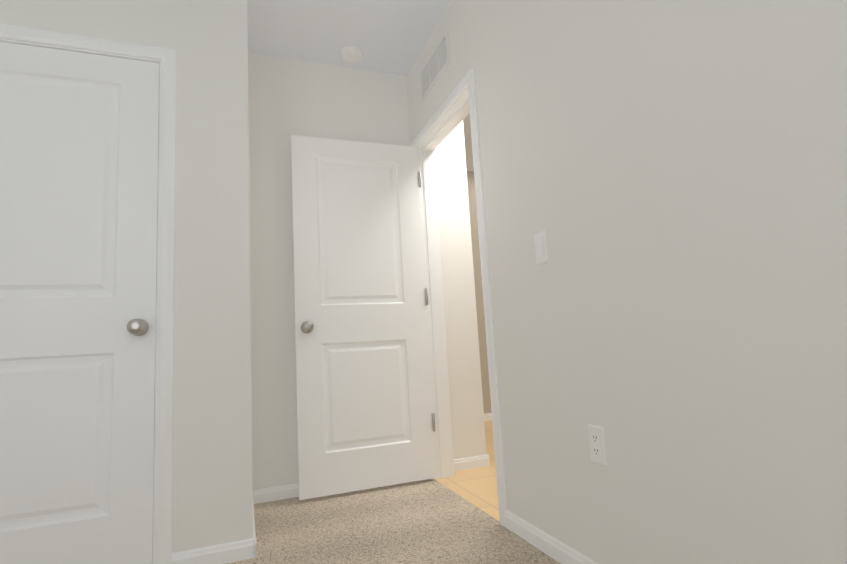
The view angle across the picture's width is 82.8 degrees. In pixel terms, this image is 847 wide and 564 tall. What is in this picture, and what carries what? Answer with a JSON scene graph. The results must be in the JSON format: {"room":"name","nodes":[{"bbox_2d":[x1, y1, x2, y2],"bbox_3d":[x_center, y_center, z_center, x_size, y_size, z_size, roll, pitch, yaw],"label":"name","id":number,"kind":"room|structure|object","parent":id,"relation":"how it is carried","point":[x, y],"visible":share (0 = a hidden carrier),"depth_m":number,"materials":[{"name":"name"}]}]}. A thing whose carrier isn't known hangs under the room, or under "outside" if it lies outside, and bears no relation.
{"room":"empty bedroom","nodes":[
{"label":"empty bedroom","id":0,"kind":"room"},
{"bbox_2d":[0,0,252,552],"bbox_3d":[-1.810,-0.181,1.681,2.259,2.553,0.120,0,-8,-21],"label":"wall","id":1,"kind":"structure","parent":0,"point":[212,500],"depth_m":1.95,"materials":[{"name":"paint"}]},
{"bbox_2d":[0,42,159,563],"bbox_3d":[-1.414,0.071,1.716,0.813,1.982,0.104,0,-8,-21],"label":"closet door","id":2,"kind":"structure","parent":1,"relation":"in","point":[79,148],"depth_m":1.78,"materials":[{"name":"white wood"}]},
{"bbox_2d":[0,23,176,563],"bbox_3d":[-1.436,0.079,1.782,0.836,2.022,0.120,0,-8,-21],"label":"door frame","id":3,"kind":"structure","parent":1,"relation":"in","point":[76,50],"depth_m":1.88,"materials":[{"name":"white wood"}]},
{"bbox_2d":[171,538,256,563],"bbox_3d":[-0.786,1.032,1.812,0.294,0.068,0.012,0,-8,-21],"label":"baseboard","id":4,"kind":"structure","parent":1,"relation":"attached to","point":[230,552],"depth_m":1.81,"materials":[{"name":"white wood"}]},
{"bbox_2d":[247,0,473,171],"bbox_3d":[0.603,-1.592,2.197,7.400,0.100,5.735,0,-8,-21],"label":"ceiling","id":5,"kind":"structure","parent":0,"point":[389,36],"depth_m":2.71,"materials":[{"name":"white paint"}]},
{"bbox_2d":[341,46,362,62],"bbox_3d":[-0.434,-1.370,2.908,0.132,0.040,0.132,0,-8,-21],"label":"smoke detector","id":6,"kind":"object","parent":5,"relation":"attached to","point":[351,54],"visible":0.98,"depth_m":2.88,"materials":[{"name":"white plastic"}]},
{"bbox_2d":[248,52,486,489],"bbox_3d":[-1.403,-0.087,2.586,3.660,2.553,0.120,0,-8,-21],"label":"wall","id":7,"kind":"structure","parent":0,"point":[287,98],"depth_m":2.90,"materials":[{"name":"paint"}]},
{"bbox_2d":[253,483,298,503],"bbox_3d":[-0.439,1.126,2.696,1.003,0.068,0.012,0,-8,-21],"label":"baseboard","id":8,"kind":"structure","parent":7,"relation":"attached to","point":[263,495],"depth_m":2.56,"materials":[{"name":"white wood"}]},
{"bbox_2d":[454,454,489,470],"bbox_3d":[0.278,1.120,2.967,0.290,0.068,0.012,0,-8,-21],"label":"baseboard","id":9,"kind":"structure","parent":7,"relation":"attached to","point":[467,463],"depth_m":2.97,"materials":[{"name":"white wood"}]},
{"bbox_2d":[226,479,559,563],"bbox_3d":[-0.857,0.943,0.435,3.382,0.100,4.200,0,-8,-21],"label":"floor carpet","id":10,"kind":"object","parent":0,"point":[430,521],"visible":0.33,"depth_m":2.04,"materials":[{"name":"beige carpet"}]},
{"bbox_2d":[435,420,498,520],"bbox_3d":[2.062,1.131,3.181,4.018,0.100,4.170,0,-8,-21],"label":"floor","id":11,"kind":"structure","parent":0,"point":[477,487],"depth_m":2.66,"materials":[{"name":"tile"}]},
{"bbox_2d":[467,171,491,413],"bbox_3d":[1.280,0.100,5.227,3.780,2.553,0.120,0,-8,-21],"label":"wall","id":12,"kind":"structure","parent":0,"point":[479,298],"depth_m":4.88,"materials":[{"name":"beige paint"}]},
{"bbox_2d":[484,413,491,420],"bbox_3d":[1.512,1.320,5.059,3.520,0.068,0.012,0,-8,-21],"label":"baseboard","id":13,"kind":"structure","parent":12,"relation":"attached to","point":[487,416],"depth_m":4.72,"materials":[{"name":"white wood"}]},
{"bbox_2d":[406,0,846,563],"bbox_3d":[0.727,-0.393,1.169,0.120,2.553,4.080,0,-8,-21],"label":"wall","id":14,"kind":"structure","parent":0,"point":[669,177],"depth_m":1.25,"materials":[{"name":"paint"}]},
{"bbox_2d":[291,135,435,499],"bbox_3d":[-0.330,0.139,2.724,0.771,1.982,0.104,0,-8,-21],"label":"bedroom door","id":15,"kind":"structure","parent":14,"relation":"in","point":[365,417],"depth_m":2.73,"materials":[{"name":"white wood"}]},
{"bbox_2d":[420,31,449,101],"bbox_3d":[0.058,-1.218,2.736,0.008,0.185,0.420,0,-8,-21],"label":"air vent","id":16,"kind":"object","parent":14,"relation":"in","point":[435,66],"visible":1,"depth_m":2.71,"materials":[{"name":"white metal"}]},
{"bbox_2d":[411,67,506,526],"bbox_3d":[0.197,0.066,2.577,0.152,2.066,0.895,0,-8,-21],"label":"door frame","id":17,"kind":"structure","parent":14,"relation":"in","point":[453,116],"depth_m":2.83,"materials":[{"name":"white wood"}]},
{"bbox_2d":[534,231,547,264],"bbox_3d":[0.431,-0.126,1.772,0.010,0.115,0.070,0,-8,-21],"label":"light switch","id":18,"kind":"object","parent":14,"relation":"attached to","point":[540,240],"visible":1,"depth_m":1.76,"materials":[{"name":"white plastic"}]},
{"bbox_2d":[505,510,597,563],"bbox_3d":[0.871,0.784,0.628,0.012,0.068,2.986,0,-8,-21],"label":"baseboard","id":19,"kind":"structure","parent":14,"relation":"attached to","point":[560,552],"depth_m":1.75,"materials":[{"name":"white wood"}]},
{"bbox_2d":[588,424,606,465],"bbox_3d":[0.541,0.509,1.499,0.008,0.115,0.070,0,-8,-21],"label":"outlet","id":20,"kind":"object","parent":14,"relation":"attached to","point":[597,444],"visible":1,"depth_m":1.49,"materials":[{"name":"white plastic"}]},
{"bbox_3d":[-0.934,-0.140,2.388,0.120,2.553,0.590,0,-8,-21],"label":"wall","id":21,"kind":"structure","parent":0,"visible":0},
{"bbox_2d":[253,504,256,557],"bbox_3d":[-0.778,1.081,2.191,0.012,0.068,0.722,0,-8,-21],"label":"baseboard","id":22,"kind":"structure","parent":21,"relation":"attached to","point":[254,543],"depth_m":1.89,"materials":[{"name":"white wood"}]}
]}

